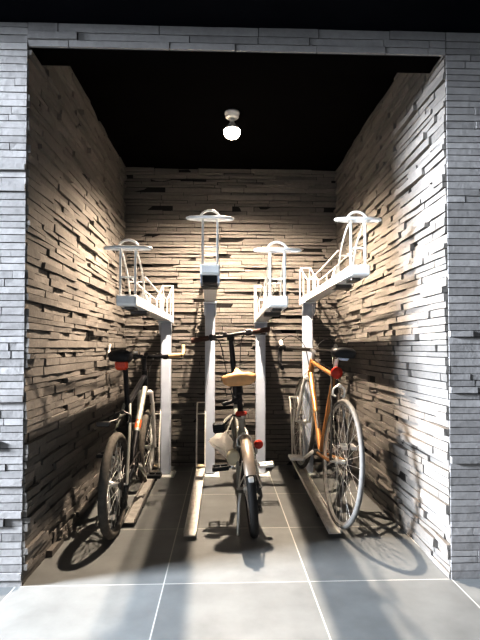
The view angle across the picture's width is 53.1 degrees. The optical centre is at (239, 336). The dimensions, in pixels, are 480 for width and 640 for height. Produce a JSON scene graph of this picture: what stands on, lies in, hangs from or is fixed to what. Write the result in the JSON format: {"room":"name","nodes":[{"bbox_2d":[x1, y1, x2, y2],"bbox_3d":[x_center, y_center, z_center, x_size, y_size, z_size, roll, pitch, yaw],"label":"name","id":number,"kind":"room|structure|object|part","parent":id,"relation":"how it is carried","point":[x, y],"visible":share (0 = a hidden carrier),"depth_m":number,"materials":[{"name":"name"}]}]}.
{"room":"bicycle parking room","nodes":[
{"label":"bicycle parking room","id":0,"kind":"room"},
{"bbox_2d":[20,27,127,584],"bbox_3d":[-0.939,-0.195,3.069,0.046,2.540,2.050,0,-1,-2],"label":"wall","id":1,"kind":"structure","parent":0,"point":[76,177],"depth_m":2.55,"materials":[{"name":"stone"}]},
{"bbox_2d":[122,167,338,465],"bbox_3d":[-0.072,-0.170,4.097,1.862,2.540,0.051,0,-1,-2],"label":"wall","id":2,"kind":"structure","parent":0,"point":[294,208],"depth_m":4.11,"materials":[{"name":"stone"}]},
{"bbox_2d":[70,66,396,170],"bbox_3d":[-0.037,-1.513,3.154,2.122,0.100,2.330,0,-1,-2],"label":"ceiling","id":3,"kind":"structure","parent":0,"point":[165,118],"depth_m":3.17,"materials":[{"name":"paint"}]},
{"bbox_2d":[224,109,239,139],"bbox_3d":[-0.052,-1.377,3.135,0.108,0.174,0.108,0,-1,-2],"label":"ceiling light","id":4,"kind":"object","parent":3,"relation":"attached to","point":[231,131],"visible":1,"depth_m":3.10,"materials":[{"name":"beige"}]},
{"bbox_3d":[-0.052,-1.364,3.134,0.108,0.056,0.108,0,-1,-2],"label":"reflector bulb","id":5,"kind":"part","parent":4,"relation":"part of","materials":[{"name":"white glass"}]},
{"bbox_2d":[0,465,479,639],"bbox_3d":[0.011,0.992,-0.324,12.000,0.001,9.400,0,-1,-2],"label":"floor","id":6,"kind":"structure","parent":0,"point":[296,580],"depth_m":2.09,"materials":[{"name":"tile"}]},
{"bbox_2d":[103,239,175,477],"bbox_3d":[-0.567,0.308,3.120,0.240,1.538,1.679,0,-1,-1],"label":"bicycle rack","id":7,"kind":"object","parent":6,"relation":"on","point":[138,306],"visible":0.98,"depth_m":3.71,"materials":[{"name":"metal"}]},
{"bbox_3d":[-0.547,-0.451,2.344,0.240,0.058,0.072,0,-1,-1],"label":"handle","id":8,"kind":"part","parent":7,"relation":"part of","materials":[{"name":"white metal"}]},
{"bbox_2d":[116,295,150,311],"bbox_3d":[-0.551,-0.169,2.514,0.097,0.052,0.445,0,-1,-1],"label":"tray","id":9,"kind":"object","parent":7,"relation":"on","point":[133,303],"depth_m":2.36,"materials":[{"name":"white metal"}]},
{"bbox_3d":[-0.610,-0.295,3.266,0.010,0.279,1.356,0,-1,-1],"label":"rail","id":10,"kind":"part","parent":7,"relation":"part of","materials":[{"name":"white metal"}]},
{"bbox_3d":[-0.531,-0.295,3.268,0.010,0.279,1.356,0,-1,-1],"label":"rail","id":11,"kind":"part","parent":7,"relation":"part of","materials":[{"name":"white metal"}]},
{"bbox_3d":[-0.585,0.481,3.791,0.079,1.193,0.070,0,-1,-1],"label":"post","id":12,"kind":"part","parent":7,"relation":"part of","materials":[{"name":"white metal"}]},
{"bbox_3d":[-0.585,1.087,3.776,0.150,0.012,0.170,0,-1,-1],"label":"plate","id":13,"kind":"part","parent":7,"relation":"part of","materials":[{"name":"white metal"}]},
{"bbox_2d":[95,343,184,539],"bbox_3d":[-0.670,0.560,3.050,0.555,1.030,1.518,1,-1,-1],"label":"bicycle","id":14,"kind":"object","parent":6,"relation":"on","point":[128,445],"visible":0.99,"depth_m":2.75,"materials":[{"name":"black paint"}]},
{"bbox_3d":[-0.731,0.751,2.896,0.026,0.117,0.155,0,-1,3],"label":"crank arm","id":15,"kind":"part","parent":14,"relation":"part of","materials":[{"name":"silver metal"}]},
{"bbox_2d":[115,361,127,369],"bbox_3d":[-0.661,0.161,2.680,0.070,0.055,0.035,1,-1,-1],"label":"tail light","id":16,"kind":"object","parent":14,"relation":"on","point":[118,365],"depth_m":2.66,"materials":[{"name":"red plastic"}]},
{"bbox_3d":[-0.669,0.517,2.995,0.146,0.587,0.859,1,-1,-1],"label":"frame","id":17,"kind":"part","parent":14,"relation":"part of","materials":[{"name":"black paint"}]},
{"bbox_3d":[-0.624,0.794,2.784,0.007,0.171,0.524,1,-1,-1],"label":"chain","id":18,"kind":"part","parent":14,"relation":"part of","materials":[{"name":"metal"}]},
{"bbox_3d":[-0.613,0.844,3.023,0.026,0.117,0.155,0,-1,3],"label":"crank arm","id":19,"kind":"part","parent":14,"relation":"part of","materials":[{"name":"silver metal"}]},
{"bbox_3d":[-0.671,0.179,3.392,0.032,0.133,0.095,1,-1,-1],"label":"stem","id":20,"kind":"part","parent":14,"relation":"part of","materials":[{"name":"black plastic"}]},
{"bbox_2d":[123,402,160,523],"bbox_3d":[-0.638,0.794,3.253,0.079,0.570,1.146,0,-1,-2],"label":"rack","id":21,"kind":"object","parent":6,"relation":"on","point":[138,502],"visible":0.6,"depth_m":3.10,"materials":[{"name":"metal"}]},
{"bbox_3d":[-0.636,1.020,3.195,0.067,0.075,1.041,0,-1,-2],"label":"rail","id":22,"kind":"part","parent":21,"relation":"part of","materials":[{"name":"metal"}]},
{"bbox_2d":[184,402,205,535],"bbox_3d":[-0.283,0.792,3.168,0.079,0.570,1.341,0,-1,-2],"label":"rack","id":23,"kind":"object","parent":6,"relation":"on","point":[191,524],"visible":0.96,"depth_m":3.09,"materials":[{"name":"metal"}]},
{"bbox_3d":[-0.281,1.018,3.110,0.067,0.075,1.236,0,-1,-2],"label":"rail","id":24,"kind":"part","parent":23,"relation":"part of","materials":[{"name":"metal"}]},
{"bbox_2d":[186,209,233,477],"bbox_3d":[-0.196,0.233,3.135,0.240,1.688,1.679,0,-1,-4],"label":"bicycle rack","id":25,"kind":"object","parent":6,"relation":"on","point":[209,273],"visible":0.92,"depth_m":3.75,"materials":[{"name":"metal"}]},
{"bbox_2d":[200,264,219,283],"bbox_3d":[-0.158,-0.318,2.533,0.097,0.052,0.445,0,-1,-4],"label":"tray","id":26,"kind":"object","parent":25,"relation":"on","point":[207,271],"depth_m":2.31,"materials":[{"name":"white metal"}]},
{"bbox_3d":[-0.238,0.407,3.805,0.079,1.343,0.070,0,-1,-4],"label":"post","id":27,"kind":"part","parent":25,"relation":"part of","materials":[{"name":"white metal"}]},
{"bbox_3d":[-0.147,-0.601,2.362,0.240,0.058,0.072,0,-1,-4],"label":"handle","id":28,"kind":"part","parent":25,"relation":"part of","materials":[{"name":"white metal"}]},
{"bbox_3d":[-0.238,1.087,3.788,0.150,0.012,0.170,0,-1,-4],"label":"plate","id":29,"kind":"part","parent":25,"relation":"part of","materials":[{"name":"white metal"}]},
{"bbox_2d":[190,327,274,537],"bbox_3d":[0.017,0.500,3.035,0.560,1.148,1.389,1,-1,-20],"label":"bicycle","id":30,"kind":"object","parent":6,"relation":"on","point":[247,472],"visible":0.94,"depth_m":2.65,"materials":[{"name":"silver metal"}]},
{"bbox_3d":[-0.236,0.015,3.316,0.146,0.049,0.068,-5,-1,-3],"label":"brake lever","id":31,"kind":"part","parent":30,"relation":"part of","materials":[{"name":"black plastic"}]},
{"bbox_2d":[208,414,239,465],"bbox_3d":[-0.094,0.588,2.712,0.159,0.270,0.146,0,-1,-18],"label":"plastic bag","id":32,"kind":"object","parent":30,"relation":"hanging from","point":[222,442],"visible":0.87,"depth_m":2.71,"materials":[{"name":"white plastic"}]},
{"bbox_3d":[-0.044,0.251,3.369,0.042,0.454,0.082,-5,-1,-3],"label":"stem","id":33,"kind":"part","parent":30,"relation":"part of","materials":[{"name":"black paint"}]},
{"bbox_3d":[0.011,0.641,3.004,0.140,0.384,0.868,-5,-1,-3],"label":"frame","id":34,"kind":"part","parent":30,"relation":"part of","materials":[{"name":"silver metal"}]},
{"bbox_3d":[0.101,-0.027,3.357,0.155,0.048,0.058,1,-2,-25],"label":"brake lever","id":35,"kind":"part","parent":30,"relation":"part of","materials":[{"name":"black plastic"}]},
{"bbox_2d":[254,440,262,448],"bbox_3d":[0.102,0.595,2.641,0.052,0.052,0.026,-5,-1,-3],"label":"tail light","id":36,"kind":"object","parent":30,"relation":"attached to","point":[258,444],"depth_m":2.63,"materials":[{"name":"red plastic"}]},
{"bbox_2d":[253,241,301,476],"bbox_3d":[0.173,0.311,3.146,0.240,1.532,1.679,0,-1,-1],"label":"bicycle rack","id":37,"kind":"object","parent":6,"relation":"on","point":[273,306],"visible":0.95,"depth_m":3.77,"materials":[{"name":"metal"}]},
{"bbox_3d":[0.131,-0.289,3.293,0.010,0.279,1.356,0,-1,-1],"label":"rail","id":38,"kind":"part","parent":37,"relation":"part of","materials":[{"name":"white metal"}]},
{"bbox_3d":[0.163,0.484,3.817,0.079,1.188,0.070,0,-1,-1],"label":"post","id":39,"kind":"part","parent":37,"relation":"part of","materials":[{"name":"white metal"}]},
{"bbox_3d":[0.163,1.087,3.803,0.150,0.012,0.170,0,-1,-1],"label":"plate","id":40,"kind":"part","parent":37,"relation":"part of","materials":[{"name":"white metal"}]},
{"bbox_3d":[0.210,-0.289,3.294,0.010,0.279,1.356,0,-1,-1],"label":"rail","id":41,"kind":"part","parent":37,"relation":"part of","materials":[{"name":"white metal"}]},
{"bbox_2d":[263,296,287,312],"bbox_3d":[0.182,-0.163,2.541,0.097,0.052,0.445,0,-1,-1],"label":"tray","id":42,"kind":"object","parent":37,"relation":"on","point":[272,304],"depth_m":2.33,"materials":[{"name":"white metal"}]},
{"bbox_3d":[0.185,-0.446,2.370,0.240,0.058,0.072,0,-1,-1],"label":"handle","id":43,"kind":"part","parent":37,"relation":"part of","materials":[{"name":"white metal"}]},
{"bbox_2d":[289,396,340,533],"bbox_3d":[0.464,0.773,3.197,0.079,0.610,1.337,0,-1,-3],"label":"rack","id":44,"kind":"object","parent":6,"relation":"on","point":[322,511],"visible":0.77,"depth_m":3.07,"materials":[{"name":"metal"}]},
{"bbox_3d":[0.468,0.999,3.139,0.067,0.115,1.232,0,-1,-3],"label":"rail","id":45,"kind":"part","parent":44,"relation":"part of","materials":[{"name":"metal"}]},
{"bbox_2d":[278,335,364,528],"bbox_3d":[0.508,0.515,3.138,0.462,1.066,1.669,0,-1,1],"label":"bicycle","id":46,"kind":"object","parent":44,"relation":"on","point":[324,451],"visible":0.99,"depth_m":2.85,"materials":[{"name":"orange metal"}]},
{"bbox_3d":[0.448,0.772,3.127,0.026,0.096,0.173,0,-1,-11],"label":"crank arm","id":47,"kind":"part","parent":46,"relation":"part of"},
{"bbox_3d":[0.524,0.134,3.476,0.026,0.091,0.092,4,2,-5],"label":"stem","id":48,"kind":"part","parent":46,"relation":"part of","materials":[{"name":"silver metal"}]},
{"bbox_3d":[0.535,0.466,3.076,0.140,0.574,0.894,4,2,-5],"label":"frame","id":49,"kind":"part","parent":46,"relation":"part of","materials":[{"name":"orange metal"}]},
{"bbox_2d":[330,367,342,378],"bbox_3d":[0.565,0.213,2.822,0.072,0.072,0.028,4,2,-5],"label":"tail light","id":50,"kind":"object","parent":46,"relation":"attached to","point":[336,372],"depth_m":2.81,"materials":[{"name":"red plastic"}]},
{"bbox_3d":[0.577,0.742,2.881,0.007,0.186,0.535,4,2,-5],"label":"chain","id":51,"kind":"part","parent":46,"relation":"part of","materials":[{"name":"metal"}]},
{"bbox_2d":[299,211,381,476],"bbox_3d":[0.562,0.234,3.162,0.240,1.688,1.679,0,-1,-2],"label":"bicycle rack","id":52,"kind":"object","parent":6,"relation":"on","point":[343,280],"visible":0.96,"depth_m":3.23,"materials":[{"name":"metal"}]},
{"bbox_3d":[0.540,0.407,3.833,0.079,1.343,0.070,0,-1,-2],"label":"post","id":53,"kind":"part","parent":52,"relation":"part of","materials":[{"name":"white metal"}]},
{"bbox_3d":[0.540,1.088,3.816,0.150,0.012,0.170,0,-1,-2],"label":"plate","id":54,"kind":"part","parent":52,"relation":"part of","materials":[{"name":"white metal"}]},
{"bbox_3d":[0.518,-0.444,3.310,0.010,0.279,1.356,0,-1,-2],"label":"rail","id":55,"kind":"part","parent":52,"relation":"part of","materials":[{"name":"white metal"}]},
{"bbox_3d":[0.597,-0.444,3.312,0.010,0.279,1.356,0,-1,-2],"label":"rail","id":56,"kind":"part","parent":52,"relation":"part of","materials":[{"name":"white metal"}]},
{"bbox_2d":[331,265,369,286],"bbox_3d":[0.581,-0.318,2.558,0.097,0.052,0.445,0,-1,-2],"label":"tray","id":57,"kind":"object","parent":52,"relation":"on","point":[352,274],"depth_m":2.42,"materials":[{"name":"white metal"}]},
{"bbox_3d":[0.587,-0.600,2.388,0.240,0.058,0.072,0,-1,-2],"label":"handle","id":58,"kind":"part","parent":52,"relation":"part of","materials":[{"name":"white metal"}]},
{"bbox_2d":[0,22,479,586],"bbox_3d":[-0.073,-0.152,2.069,6.400,2.405,0.031,0,-1,-2],"label":"wall","id":59,"kind":"structure","parent":0,"point":[462,82],"depth_m":2.09,"materials":[{"name":"brick"}]},
{"bbox_2d":[30,48,439,72],"bbox_3d":[-0.003,-1.369,2.185,1.842,0.236,0.130,0,-1,-2],"label":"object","id":60,"kind":"structure","parent":59,"relation":"attached to","point":[46,56],"depth_m":2.18,"materials":[{"name":"paint"}]},
{"bbox_2d":[0,0,479,32],"bbox_3d":[0.741,-1.458,0.312,6.100,0.120,3.720,0,-1,-2],"label":"ceiling","id":61,"kind":"structure","parent":0,"point":[454,16],"depth_m":2.02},
{"bbox_2d":[333,37,451,577],"bbox_3d":[0.865,-0.194,3.133,0.044,2.540,2.050,0,-1,-2],"label":"wall","id":62,"kind":"structure","parent":0,"point":[395,320],"depth_m":2.62,"materials":[{"name":"stone"}]}
]}

